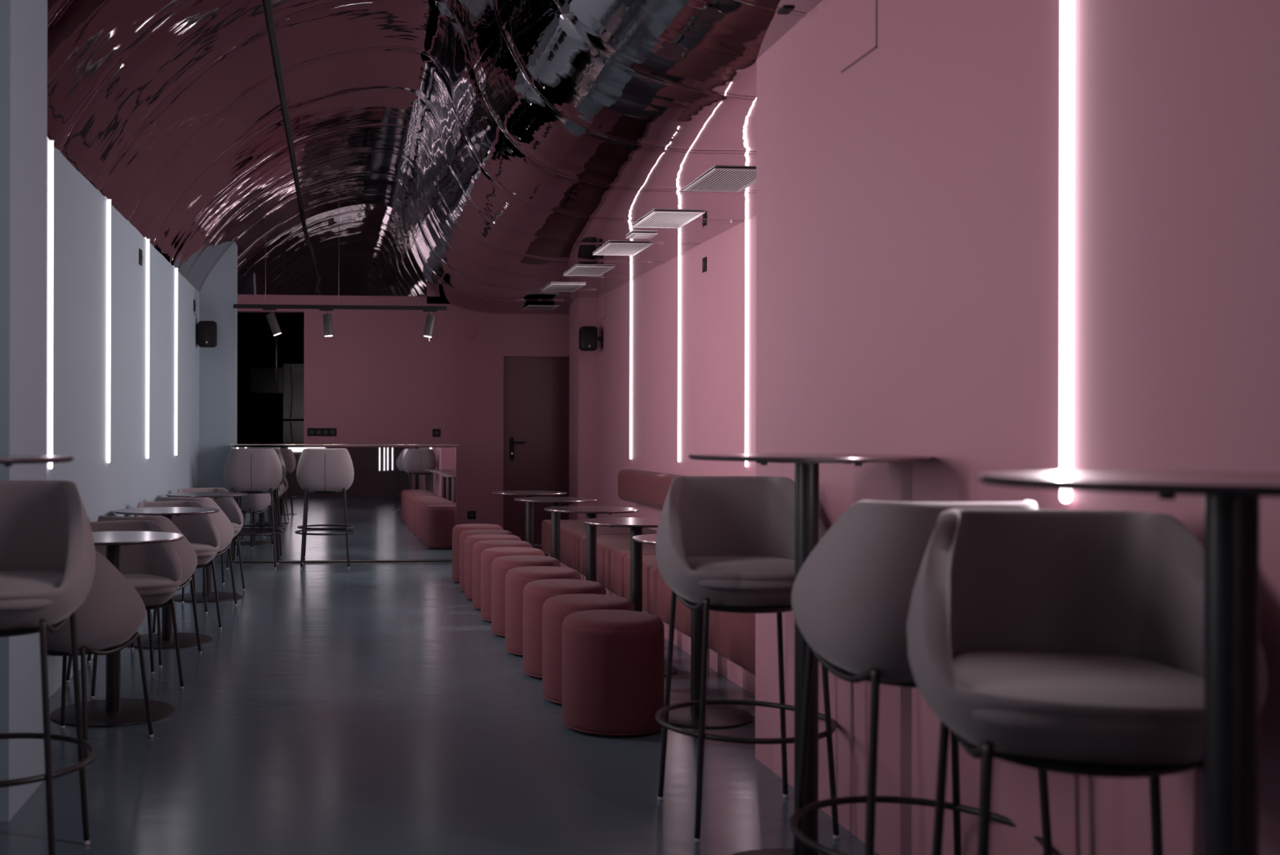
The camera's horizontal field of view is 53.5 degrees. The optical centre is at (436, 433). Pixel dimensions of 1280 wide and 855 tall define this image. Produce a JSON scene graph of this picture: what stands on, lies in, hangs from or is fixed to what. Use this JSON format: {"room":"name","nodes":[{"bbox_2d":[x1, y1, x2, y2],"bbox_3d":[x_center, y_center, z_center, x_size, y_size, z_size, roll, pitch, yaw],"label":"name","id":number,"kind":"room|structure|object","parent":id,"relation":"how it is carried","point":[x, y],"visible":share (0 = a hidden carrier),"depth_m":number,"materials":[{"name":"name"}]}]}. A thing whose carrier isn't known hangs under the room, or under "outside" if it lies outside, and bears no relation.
{"room":"entertainment venue","nodes":[
{"label":"entertainment venue","id":0,"kind":"room"},
{"bbox_2d":[0,0,47,821],"bbox_3d":[-1.436,-0.693,3.935,0.294,3.700,0.470,0,0,-4],"label":"wall pier","id":1,"kind":"object","parent":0,"point":[23,23],"visible":0.75,"depth_m":3.87,"materials":[{"name":"grey paint"}]},
{"bbox_2d":[46,139,199,697],"bbox_3d":[-1.706,-0.794,4.029,0.250,3.900,17.900,0,0,-4],"label":"wall","id":2,"kind":"structure","parent":0,"point":[130,478],"depth_m":6.96,"materials":[{"name":"grey paint"}]},
{"bbox_2d":[48,139,54,469],"bbox_3d":[-1.678,-0.561,5.426,0.024,1.435,0.024,0,0,-4],"label":"tube","id":3,"kind":"object","parent":2,"relation":"attached to","point":[51,141],"visible":1,"depth_m":5.42,"materials":[{"name":"white plastic"}]},
{"bbox_2d":[106,198,111,462],"bbox_3d":[-1.784,-0.559,6.792,0.024,1.440,0.024,0,0,-4],"label":"tube","id":4,"kind":"object","parent":2,"relation":"attached to","point":[108,200],"visible":1,"depth_m":6.78,"materials":[{"name":"white plastic"}]},
{"bbox_2d":[138,248,142,266],"bbox_3d":[-1.875,-1.119,7.908,0.015,0.100,0.082,0,0,-4],"label":"wall socket","id":5,"kind":"object","parent":2,"relation":"attached to","point":[140,256],"visible":1,"depth_m":7.89,"materials":[{"name":"black plastic"}]},
{"bbox_2d":[146,238,150,458],"bbox_3d":[-1.892,-0.556,8.178,0.024,1.445,0.024,0,0,-4],"label":"tube","id":6,"kind":"object","parent":2,"relation":"attached to","point":[148,239],"visible":1,"depth_m":8.17,"materials":[{"name":"white plastic"}]},
{"bbox_2d":[174,267,177,455],"bbox_3d":[-2.004,-0.554,9.603,0.024,1.450,0.024,0,0,-4],"label":"tube","id":7,"kind":"object","parent":2,"relation":"attached to","point":[176,268],"visible":1,"depth_m":9.60,"materials":[{"name":"white plastic"}]},
{"bbox_2d":[193,299,195,311],"bbox_3d":[-2.104,-1.114,10.849,0.015,0.100,0.082,0,0,-4],"label":"wall socket","id":8,"kind":"object","parent":2,"relation":"attached to","point":[194,303],"visible":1,"depth_m":10.83,"materials":[{"name":"black plastic"}]},
{"bbox_2d":[195,320,217,347],"bbox_3d":[-2.037,-0.879,11.050,0.181,0.232,0.150,0,0,-4],"label":"loudspeaker","id":9,"kind":"object","parent":2,"relation":"attached to","point":[206,331],"visible":1,"depth_m":10.98,"materials":[{"name":"black plastic"}]},
{"bbox_2d":[47,0,751,99],"bbox_3d":[0.254,-1.804,4.854,3.797,1.105,0.002,0,0,-4],"label":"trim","id":10,"kind":"structure","parent":2,"relation":"attached to","point":[68,0],"depth_m":4.89,"materials":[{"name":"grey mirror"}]},
{"bbox_2d":[186,151,613,278],"bbox_3d":[-0.180,-1.805,10.417,3.797,1.105,0.002,0,0,-4],"label":"trim","id":11,"kind":"structure","parent":2,"relation":"attached to","point":[367,151],"depth_m":10.42,"materials":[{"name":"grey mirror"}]},
{"bbox_2d":[237,193,573,301],"bbox_3d":[-0.324,-1.806,12.272,3.797,1.105,0.002,0,0,-4],"label":"trim","id":12,"kind":"structure","parent":2,"relation":"attached to","point":[366,193],"depth_m":12.27,"materials":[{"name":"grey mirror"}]},
{"bbox_2d":[200,173,613,290],"bbox_3d":[-0.252,-1.805,11.344,3.797,1.105,0.002,0,0,-4],"label":"trim","id":13,"kind":"structure","parent":2,"relation":"attached to","point":[369,174],"depth_m":11.34,"materials":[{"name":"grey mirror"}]},
{"bbox_2d":[59,0,756,154],"bbox_3d":[0.182,-1.804,5.781,3.797,1.105,0.002,0,0,-4],"label":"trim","id":14,"kind":"structure","parent":2,"relation":"attached to","point":[194,0],"depth_m":5.79,"materials":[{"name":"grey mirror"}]},
{"bbox_2d":[170,123,666,263],"bbox_3d":[-0.107,-1.805,9.490,3.797,1.105,0.002,0,0,-4],"label":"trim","id":15,"kind":"structure","parent":2,"relation":"attached to","point":[373,123],"depth_m":9.49,"materials":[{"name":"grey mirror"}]},
{"bbox_2d":[98,0,744,192],"bbox_3d":[0.110,-1.805,6.708,3.797,1.105,0.002,0,0,-4],"label":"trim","id":16,"kind":"structure","parent":2,"relation":"attached to","point":[347,0],"depth_m":6.71,"materials":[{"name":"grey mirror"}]},
{"bbox_2d":[151,89,700,245],"bbox_3d":[-0.035,-1.805,8.563,3.797,1.105,0.002,0,0,-4],"label":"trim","id":17,"kind":"structure","parent":2,"relation":"attached to","point":[374,90],"depth_m":8.55,"materials":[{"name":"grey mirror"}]},
{"bbox_2d":[734,0,805,17],"bbox_3d":[0.326,-1.804,3.927,3.797,1.105,0.002,0,0,-4],"label":"trim","id":18,"kind":"structure","parent":2,"relation":"attached to","point":[735,0],"depth_m":3.98,"materials":[{"name":"grey metal"}]},
{"bbox_2d":[199,241,237,560],"bbox_3d":[-2.002,-0.694,11.419,0.329,3.700,0.280,0,0,-4],"label":"wall","id":19,"kind":"structure","parent":0,"point":[218,365],"depth_m":11.28,"materials":[{"name":"grey paint"}]},
{"bbox_2d":[236,204,568,528],"bbox_3d":[-1.415,-0.796,14.433,6.220,3.905,3.401,0,0,-4],"label":"wall","id":20,"kind":"structure","parent":0,"point":[378,379],"depth_m":12.83,"materials":[{"name":"pink paint"}]},
{"bbox_2d":[250,367,282,394],"bbox_3d":[-2.075,-0.654,15.570,0.440,0.320,0.592,0,0,-4],"label":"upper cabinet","id":21,"kind":"object","parent":20,"relation":"attached to","point":[262,379],"visible":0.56,"depth_m":15.27,"materials":[{"name":"black"}]},
{"bbox_2d":[307,427,336,435],"bbox_3d":[-1.169,-0.015,12.760,0.283,0.076,0.015,0,0,-4],"label":"wall socket","id":22,"kind":"object","parent":20,"relation":"attached to","point":[311,431],"visible":1,"depth_m":12.75,"materials":[{"name":"black plastic"}]},
{"bbox_2d":[432,428,440,436],"bbox_3d":[0.006,-0.006,12.852,0.082,0.082,0.015,0,0,-4],"label":"wall socket","id":23,"kind":"object","parent":20,"relation":"attached to","point":[436,432],"visible":1,"depth_m":12.85,"materials":[{"name":"black plastic"}]},
{"bbox_2d":[467,511,475,518],"bbox_3d":[0.368,0.843,12.880,0.082,0.082,0.015,0,0,-4],"label":"wall socket","id":24,"kind":"object","parent":20,"relation":"attached to","point":[471,514],"visible":1,"depth_m":12.88,"materials":[{"name":"black plastic"}]},
{"bbox_2d":[502,355,568,545],"bbox_3d":[1.063,0.180,12.987,0.740,1.965,0.130,0,0,-4],"label":"door","id":25,"kind":"structure","parent":20,"relation":"in","point":[536,388],"depth_m":12.99,"materials":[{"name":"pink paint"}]},
{"bbox_2d":[47,0,822,314],"bbox_3d":[0.330,-1.782,4.178,3.900,1.165,17.680,0,0,-4],"label":"ceiling","id":26,"kind":"structure","parent":0,"point":[712,46],"depth_m":7.01,"materials":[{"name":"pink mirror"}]},
{"bbox_2d":[264,0,305,222],"bbox_3d":[-0.674,-2.165,4.070,0.026,0.028,17.420,0,0,-4],"label":"trim","id":27,"kind":"structure","parent":26,"relation":"attached to","point":[268,2],"depth_m":7.86,"materials":[{"name":"black paint"}]},
{"bbox_2d":[233,206,446,339],"bbox_3d":[-0.839,-1.562,10.968,1.875,1.494,0.076,0,0,-4],"label":"track light","id":28,"kind":"object","parent":26,"relation":"hanging from","point":[327,320],"visible":1,"depth_m":10.94,"materials":[{"name":"black metal"}]},
{"bbox_2d":[522,305,559,310],"bbox_3d":[1.045,-1.267,12.619,0.310,0.006,0.570,0,0,-4],"label":"ceiling vent","id":29,"kind":"object","parent":26,"relation":"in","point":[543,307],"visible":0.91,"depth_m":12.49,"materials":[{"name":"grey metal"}]},
{"bbox_2d":[541,283,586,291],"bbox_3d":[1.149,-1.321,11.283,0.310,0.006,0.570,0,0,-4],"label":"ceiling vent","id":30,"kind":"object","parent":26,"relation":"in","point":[553,286],"visible":1,"depth_m":11.26,"materials":[{"name":"grey metal"}]},
{"bbox_2d":[563,266,614,275],"bbox_3d":[1.239,-1.320,10.127,0.310,0.006,0.570,0,0,-4],"label":"ceiling vent","id":31,"kind":"object","parent":26,"relation":"in","point":[577,270],"visible":1,"depth_m":10.11,"materials":[{"name":"grey metal"}]},
{"bbox_2d":[592,242,653,255],"bbox_3d":[1.333,-1.320,8.920,0.310,0.006,0.570,0,0,-4],"label":"ceiling vent","id":32,"kind":"object","parent":26,"relation":"in","point":[611,248],"visible":1,"depth_m":8.91,"materials":[{"name":"grey metal"}]},
{"bbox_2d":[626,232,657,239],"bbox_3d":[1.372,-1.316,8.302,0.170,0.014,0.200,0,0,-4],"label":"panel","id":33,"kind":"object","parent":26,"relation":"attached to","point":[633,235],"visible":1,"depth_m":8.26,"materials":[{"name":"grey"}]},
{"bbox_2d":[631,210,705,228],"bbox_3d":[1.429,-1.320,7.694,0.310,0.006,0.570,0,0,-4],"label":"ceiling vent","id":34,"kind":"object","parent":26,"relation":"in","point":[673,220],"visible":1,"depth_m":7.68,"materials":[{"name":"grey metal"}]},
{"bbox_2d":[683,168,756,191],"bbox_3d":[1.522,-1.320,6.498,0.310,0.006,0.570,0,0,-4],"label":"ceiling vent","id":35,"kind":"object","parent":26,"relation":"in","point":[717,180],"visible":0.88,"depth_m":6.50,"materials":[{"name":"grey metal"}]},
{"bbox_2d":[777,4,795,14],"bbox_3d":[1.090,-1.320,3.876,0.036,0.012,0.060,0,0,-4],"label":"box","id":36,"kind":"object","parent":26,"relation":"attached to","point":[784,9],"visible":1,"depth_m":3.86,"materials":[{"name":"black plastic"}]},
{"bbox_2d":[0,545,879,854],"bbox_3d":[-0.242,1.220,5.648,6.800,0.120,21.100,0,0,-4],"label":"floor","id":37,"kind":"structure","parent":0,"point":[366,707],"depth_m":4.49,"materials":[{"name":"grey concrete"}]},
{"bbox_2d":[0,453,75,466],"bbox_3d":[-1.121,0.605,2.781,0.600,1.106,0.600,0,0,-4],"label":"bar table","id":38,"kind":"object","parent":37,"relation":"on","point":[6,460],"visible":1,"depth_m":2.69,"materials":[{"name":"brown metal"}]},
{"bbox_2d":[0,480,96,854],"bbox_3d":[-1.171,0.644,3.289,0.528,1.026,0.528,0,0,-2],"label":"bar stool","id":39,"kind":"object","parent":37,"relation":"on","point":[47,551],"visible":1,"depth_m":3.38,"materials":[{"name":"fabric"}]},
{"bbox_2d":[0,570,64,610],"bbox_3d":[-1.169,0.408,3.269,0.408,0.060,0.421,0,0,-4],"label":"seat cushion","id":40,"kind":"object","parent":39,"relation":"on","point":[20,590],"depth_m":3.15,"materials":[{"name":"fabric"}]},
{"bbox_2d":[46,551,153,759],"bbox_3d":[-1.345,0.786,4.618,0.508,0.743,0.483,0,0,21],"label":"tub chair","id":41,"kind":"object","parent":37,"relation":"on","point":[113,611],"visible":0.5,"depth_m":4.44,"materials":[{"name":"fabric"}]},
{"bbox_2d":[49,530,183,727],"bbox_3d":[-1.336,0.792,5.152,0.570,0.731,0.570,0,0,-4],"label":"table","id":42,"kind":"object","parent":37,"relation":"on","point":[113,710],"visible":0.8,"depth_m":5.12,"materials":[{"name":"brown metal"}]},
{"bbox_2d":[66,520,183,698],"bbox_3d":[-1.430,0.785,5.707,0.508,0.743,0.483,0,0,-31],"label":"tub chair","id":43,"kind":"object","parent":37,"relation":"on","point":[154,570],"visible":0.52,"depth_m":5.83,"materials":[{"name":"fabric"}]},
{"bbox_2d":[122,573,176,595],"bbox_3d":[-1.419,0.690,5.689,0.408,0.060,0.421,0,0,-31],"label":"seat cushion","id":44,"kind":"object","parent":43,"relation":"on","point":[146,584],"depth_m":5.61,"materials":[{"name":"fabric"}]},
{"bbox_2d":[87,514,201,667],"bbox_3d":[-1.494,0.785,6.402,0.508,0.743,0.483,0,0,18],"label":"tub chair","id":45,"kind":"object","parent":37,"relation":"on","point":[187,555],"visible":0.23,"depth_m":6.27,"materials":[{"name":"fabric"}]},
{"bbox_2d":[114,506,219,648],"bbox_3d":[-1.498,0.791,6.935,0.570,0.731,0.570,0,0,-4],"label":"table","id":46,"kind":"object","parent":37,"relation":"on","point":[167,638],"visible":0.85,"depth_m":6.91,"materials":[{"name":"brown metal"}]},
{"bbox_2d":[133,500,222,633],"bbox_3d":[-1.554,0.785,7.423,0.508,0.743,0.483,0,0,-31],"label":"tub chair","id":47,"kind":"object","parent":37,"relation":"on","point":[201,531],"visible":0.38,"depth_m":7.54,"materials":[{"name":"fabric"}]},
{"bbox_2d":[189,542,215,556],"bbox_3d":[-1.542,0.690,7.404,0.408,0.060,0.421,0,0,-31],"label":"seat cushion","id":48,"kind":"object","parent":47,"relation":"on","point":[202,548],"depth_m":7.33,"materials":[{"name":"fabric"}]},
{"bbox_2d":[150,496,237,613],"bbox_3d":[-1.603,0.785,8.239,0.508,0.743,0.483,0,0,19],"label":"tub chair","id":49,"kind":"object","parent":37,"relation":"on","point":[224,527],"visible":0.3,"depth_m":8.10,"materials":[{"name":"fabric"}]},
{"bbox_2d":[165,492,247,602],"bbox_3d":[-1.616,0.791,8.771,0.570,0.731,0.570,0,0,-4],"label":"table","id":50,"kind":"object","parent":37,"relation":"on","point":[222,596],"visible":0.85,"depth_m":8.74,"materials":[{"name":"brown metal"}]},
{"bbox_2d":[177,487,244,592],"bbox_3d":[-1.696,0.785,9.248,0.508,0.743,0.483,0,0,-31],"label":"tub chair","id":51,"kind":"object","parent":37,"relation":"on","point":[228,505],"visible":0.26,"depth_m":9.37,"materials":[{"name":"fabric"}]},
{"bbox_2d":[231,522,239,531],"bbox_3d":[-1.685,0.690,9.229,0.408,0.060,0.421,0,0,-31],"label":"seat cushion","id":52,"kind":"object","parent":51,"relation":"on","point":[236,526],"depth_m":9.16,"materials":[{"name":"fabric"}]},
{"bbox_2d":[223,448,283,568],"bbox_3d":[-1.592,0.644,10.829,0.528,1.026,0.528,0,0,-7],"label":"bar stool","id":53,"kind":"object","parent":37,"relation":"on","point":[245,470],"visible":0.88,"depth_m":10.62,"materials":[{"name":"fabric"}]},
{"bbox_2d":[282,363,303,446],"bbox_3d":[-1.425,0.192,13.957,0.570,1.930,0.648,0,0,-4],"label":"fridge","id":54,"kind":"object","parent":37,"relation":"on","point":[292,373],"visible":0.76,"depth_m":13.67,"materials":[{"name":"black paint"}]},
{"bbox_2d":[294,448,355,568],"bbox_3d":[-0.969,0.645,10.878,0.528,1.026,0.528,0,0,-7],"label":"bar stool","id":55,"kind":"object","parent":37,"relation":"on","point":[317,470],"visible":1,"depth_m":10.67,"materials":[{"name":"fabric"}]},
{"bbox_2d":[229,443,458,561],"bbox_3d":[-0.839,0.627,11.384,2.018,1.062,0.880,0,0,-4],"label":"bar counter","id":56,"kind":"object","parent":37,"relation":"on","point":[401,501],"depth_m":11.23,"materials":[{"name":"black paint"}]},
{"bbox_2d":[229,443,458,445],"bbox_3d":[-0.838,0.101,11.384,2.016,0.009,0.880,0,0,-4],"label":"countertop","id":57,"kind":"structure","parent":56,"relation":"on","point":[339,444],"depth_m":11.00,"materials":[{"name":"silver metal"}]},
{"bbox_2d":[452,523,503,582],"bbox_3d":[0.327,0.937,9.755,0.402,0.447,0.402,0,0,39],"label":"pouf","id":58,"kind":"object","parent":37,"relation":"on","point":[457,530],"visible":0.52,"depth_m":9.65,"materials":[{"name":"red fabric"}]},
{"bbox_2d":[459,528,512,591],"bbox_3d":[0.372,0.937,9.177,0.402,0.447,0.402,0,0,30],"label":"pouf","id":59,"kind":"object","parent":37,"relation":"on","point":[464,534],"visible":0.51,"depth_m":9.09,"materials":[{"name":"red fabric"}]},
{"bbox_2d":[464,533,520,599],"bbox_3d":[0.401,0.937,8.738,0.402,0.447,0.402,0,0,9],"label":"pouf","id":60,"kind":"object","parent":37,"relation":"on","point":[469,541],"visible":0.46,"depth_m":8.64,"materials":[{"name":"red fabric"}]},
{"bbox_2d":[472,539,533,609],"bbox_3d":[0.441,0.937,8.259,0.402,0.447,0.402,0,0,-19],"label":"pouf","id":61,"kind":"object","parent":37,"relation":"on","point":[478,547],"visible":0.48,"depth_m":8.16,"materials":[{"name":"red fabric"}]},
{"bbox_2d":[480,546,545,622],"bbox_3d":[0.478,0.938,7.741,0.402,0.447,0.402,0,0,-36],"label":"pouf","id":62,"kind":"object","parent":37,"relation":"on","point":[488,555],"visible":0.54,"depth_m":7.63,"materials":[{"name":"red fabric"}]},
{"bbox_2d":[491,555,560,637],"bbox_3d":[0.520,0.938,7.192,0.402,0.447,0.402,0,0,26],"label":"pouf","id":63,"kind":"object","parent":37,"relation":"on","point":[500,566],"visible":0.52,"depth_m":7.08,"materials":[{"name":"red fabric"}]},
{"bbox_2d":[493,490,566,547],"bbox_3d":[0.686,0.796,9.131,0.540,0.731,0.540,0,0,-4],"label":"table","id":64,"kind":"object","parent":37,"relation":"on","point":[529,505],"visible":0.5,"depth_m":9.10,"materials":[{"name":"brown metal"}]},
{"bbox_2d":[505,565,581,656],"bbox_3d":[0.567,0.938,6.594,0.402,0.447,0.402,0,0,1],"label":"pouf","id":65,"kind":"object","parent":37,"relation":"on","point":[516,578],"visible":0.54,"depth_m":6.47,"materials":[{"name":"red fabric"}]},
{"bbox_2d":[515,496,596,561],"bbox_3d":[0.788,0.796,8.206,0.540,0.731,0.540,0,0,-4],"label":"table","id":66,"kind":"object","parent":37,"relation":"on","point":[554,500],"visible":0.44,"depth_m":8.18,"materials":[{"name":"brown metal"}]},
{"bbox_2d":[522,578,606,679],"bbox_3d":[0.619,0.938,5.996,0.402,0.447,0.402,0,0,-40],"label":"pouf","id":67,"kind":"object","parent":37,"relation":"on","point":[535,593],"visible":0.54,"depth_m":5.88,"materials":[{"name":"red fabric"}]},
{"bbox_2d":[542,593,635,705],"bbox_3d":[0.665,0.938,5.428,0.402,0.447,0.402,0,0,-29],"label":"pouf","id":68,"kind":"object","parent":37,"relation":"on","point":[556,608],"visible":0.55,"depth_m":5.32,"materials":[{"name":"red fabric"}]},
{"bbox_2d":[544,505,639,582],"bbox_3d":[0.891,0.796,7.141,0.540,0.731,0.540,0,0,-4],"label":"table","id":69,"kind":"object","parent":37,"relation":"on","point":[591,512],"visible":0.59,"depth_m":7.11,"materials":[{"name":"brown metal"}]},
{"bbox_2d":[542,519,657,579],"bbox_3d":[1.347,0.962,10.226,0.720,0.402,1.580,0,0,-4],"label":"bench","id":70,"kind":"object","parent":37,"relation":"on","point":[570,529],"visible":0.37,"depth_m":9.88,"materials":[{"name":"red red-pink upholstery fabric"}]},
{"bbox_2d":[561,608,664,737],"bbox_3d":[0.700,0.938,4.929,0.402,0.447,0.402,0,0,34],"label":"pouf","id":71,"kind":"object","parent":37,"relation":"on","point":[613,660],"visible":0.97,"depth_m":4.76,"materials":[{"name":"red fabric"}]},
{"bbox_2d":[576,533,655,597],"bbox_3d":[1.470,0.962,8.651,0.720,0.402,1.540,0,0,-4],"label":"bench","id":72,"kind":"object","parent":37,"relation":"on","point":[611,549],"visible":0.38,"depth_m":8.39,"materials":[{"name":"fabric"}]},
{"bbox_2d":[581,517,677,675],"bbox_3d":[0.985,0.797,6.125,0.540,0.731,0.540,0,0,-4],"label":"table","id":73,"kind":"object","parent":37,"relation":"on","point":[636,525],"visible":0.5,"depth_m":6.10,"materials":[{"name":"brown metal"}]},
{"bbox_2d":[623,554,709,666],"bbox_3d":[1.594,0.962,7.055,0.720,0.402,1.620,0,0,-4],"label":"bench","id":74,"kind":"object","parent":37,"relation":"on","point":[656,594],"visible":0.16,"depth_m":6.95,"materials":[{"name":"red red-pink upholstery fabric"}]},
{"bbox_2d":[631,533,753,728],"bbox_3d":[1.079,0.797,5.120,0.540,0.731,0.540,0,0,-4],"label":"table","id":75,"kind":"object","parent":37,"relation":"on","point":[717,716],"visible":0.38,"depth_m":5.09,"materials":[{"name":"brown metal"}]},
{"bbox_2d":[707,609,755,695],"bbox_3d":[1.723,0.963,5.401,0.720,0.402,1.660,0,0,-4],"label":"bench","id":76,"kind":"object","parent":37,"relation":"on","point":[731,635],"visible":0.04,"depth_m":5.69,"materials":[{"name":"fabric"}]},
{"bbox_2d":[655,475,839,843],"bbox_3d":[0.930,0.649,3.754,0.528,1.026,0.528,0,0,-2],"label":"bar stool","id":77,"kind":"object","parent":37,"relation":"on","point":[726,544],"visible":0.78,"depth_m":3.85,"materials":[{"name":"fabric"}]},
{"bbox_2d":[686,555,795,589],"bbox_3d":[0.932,0.412,3.733,0.408,0.060,0.421,0,0,-4],"label":"seat cushion","id":78,"kind":"object","parent":77,"relation":"on","point":[703,572],"depth_m":3.57,"materials":[{"name":"fabric"}]},
{"bbox_2d":[688,453,932,854],"bbox_3d":[0.957,0.609,3.214,0.600,1.106,0.600,0,0,-4],"label":"bar table","id":79,"kind":"object","parent":37,"relation":"on","point":[806,464],"visible":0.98,"depth_m":3.19,"materials":[{"name":"brown metal"}]},
{"bbox_2d":[789,499,1053,854],"bbox_3d":[1.038,0.649,2.689,0.528,1.026,0.528,0,0,-7],"label":"bar stool","id":80,"kind":"object","parent":37,"relation":"on","point":[851,596],"visible":0.61,"depth_m":2.51,"materials":[{"name":"fabric"}]},
{"bbox_2d":[906,508,1267,854],"bbox_3d":[1.044,0.649,2.032,0.528,1.026,0.528,0,0,27],"label":"bar stool","id":81,"kind":"object","parent":37,"relation":"on","point":[1071,642],"visible":0.92,"depth_m":2.10,"materials":[{"name":"fabric"}]},
{"bbox_2d":[952,650,1204,739],"bbox_3d":[1.040,0.412,2.012,0.408,0.060,0.421,0,0,13],"label":"seat cushion","id":82,"kind":"object","parent":81,"relation":"on","point":[1067,695],"depth_m":1.89,"materials":[{"name":"fabric"}]},
{"bbox_2d":[976,470,1279,854],"bbox_3d":[1.018,0.609,1.594,0.600,1.106,0.600,0,0,-4],"label":"bar table","id":83,"kind":"object","parent":37,"relation":"on","point":[1231,499],"visible":1,"depth_m":1.57,"materials":[{"name":"brown metal"}]},
{"bbox_2d":[568,297,598,519],"bbox_3d":[1.471,-0.137,12.402,0.200,2.600,0.500,0,0,-4],"label":"wall pillar","id":84,"kind":"structure","parent":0,"point":[583,311],"depth_m":12.15,"materials":[{"name":"pink paint"}]},
{"bbox_2d":[597,215,755,530],"bbox_3d":[2.196,-0.785,5.888,0.250,3.900,21.000,0,0,-4],"label":"wall","id":85,"kind":"structure","parent":0,"point":[712,369],"depth_m":9.16,"materials":[{"name":"pink paint"}]},
{"bbox_2d":[578,325,603,351],"bbox_3d":[1.486,-0.907,11.926,0.227,0.232,0.150,0,0,-4],"label":"loudspeaker","id":86,"kind":"object","parent":85,"relation":"attached to","point":[588,338],"visible":1,"depth_m":11.85,"materials":[{"name":"black plastic"}]},
{"bbox_2d":[581,326,597,350],"bbox_3d":[1.460,-0.907,11.859,0.159,0.225,0.013,0,0,-4],"label":"grille","id":87,"kind":"object","parent":86,"relation":"attached to","point":[588,334],"depth_m":11.85,"materials":[{"name":"black plastic"}]},
{"bbox_2d":[600,295,606,319],"bbox_3d":[1.601,-1.202,11.895,0.002,0.210,0.230,0,0,-4],"label":"trim","id":88,"kind":"structure","parent":85,"relation":"attached to","point":[606,295],"depth_m":11.78,"materials":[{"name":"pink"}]},
{"bbox_2d":[629,279,631,459],"bbox_3d":[1.679,-0.552,10.743,0.024,1.552,0.024,0,0,-4],"label":"tube","id":89,"kind":"object","parent":85,"relation":"attached to","point":[630,323],"visible":1,"depth_m":10.73,"materials":[{"name":"white plastic"}]},
{"bbox_2d":[617,469,683,509],"bbox_3d":[1.847,0.434,7.566,0.170,0.264,6.040,0,0,-4],"label":"cushion","id":90,"kind":"object","parent":85,"relation":"attached to","point":[647,488],"visible":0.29,"depth_m":9.61,"materials":[{"name":"fabric"}]},
{"bbox_2d":[677,253,680,462],"bbox_3d":[1.798,-0.557,9.218,0.024,1.542,0.024,0,0,-4],"label":"tube","id":91,"kind":"object","parent":85,"relation":"attached to","point":[679,255],"visible":1,"depth_m":9.21,"materials":[{"name":"white plastic"}]},
{"bbox_2d":[702,256,706,272],"bbox_3d":[1.852,-1.166,8.600,0.015,0.100,0.082,0,0,-4],"label":"wall socket","id":92,"kind":"object","parent":85,"relation":"attached to","point":[704,259],"visible":1,"depth_m":8.58,"materials":[{"name":"black plastic"}]},
{"bbox_2d":[744,218,748,466],"bbox_3d":[1.917,-0.559,7.692,0.024,1.537,0.024,0,0,-4],"label":"tube","id":93,"kind":"object","parent":85,"relation":"attached to","point":[746,220],"visible":1,"depth_m":7.68,"materials":[{"name":"white plastic"}]},
{"bbox_2d":[755,0,1279,854],"bbox_3d":[2.042,-0.686,-0.061,1.080,3.700,9.160,0,0,-4],"label":"wall pier","id":94,"kind":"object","parent":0,"point":[908,207],"visible":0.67,"depth_m":2.79,"materials":[{"name":"pink paint"}]},
{"bbox_2d":[840,0,877,73],"bbox_3d":[1.216,-1.200,3.583,0.002,0.255,0.245,0,0,-4],"label":"trim","id":95,"kind":"structure","parent":94,"relation":"attached to","point":[876,46],"depth_m":3.48,"materials":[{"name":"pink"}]},
{"bbox_2d":[1059,0,1073,503],"bbox_3d":[1.284,-0.595,2.537,0.028,1.475,0.028,0,0,-4],"label":"tube","id":96,"kind":"object","parent":94,"relation":"attached to","point":[1066,6],"visible":1,"depth_m":2.53,"materials":[{"name":"white plastic"}]},
{"bbox_3d":[-0.338,-2.791,5.691,7.000,0.100,21.200,0,0,-4],"label":"ceiling slab","id":97,"kind":"structure","parent":0,"visible":0},
{"bbox_2d":[275,334,277,389],"bbox_3d":[-1.681,-1.589,13.109,0.018,2.250,0.018,0,0,-4],"label":"hanging rod","id":98,"kind":"object","parent":97,"relation":"hanging from","point":[276,375],"visible":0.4,"depth_m":13.11,"materials":[{"name":"grey metal"}]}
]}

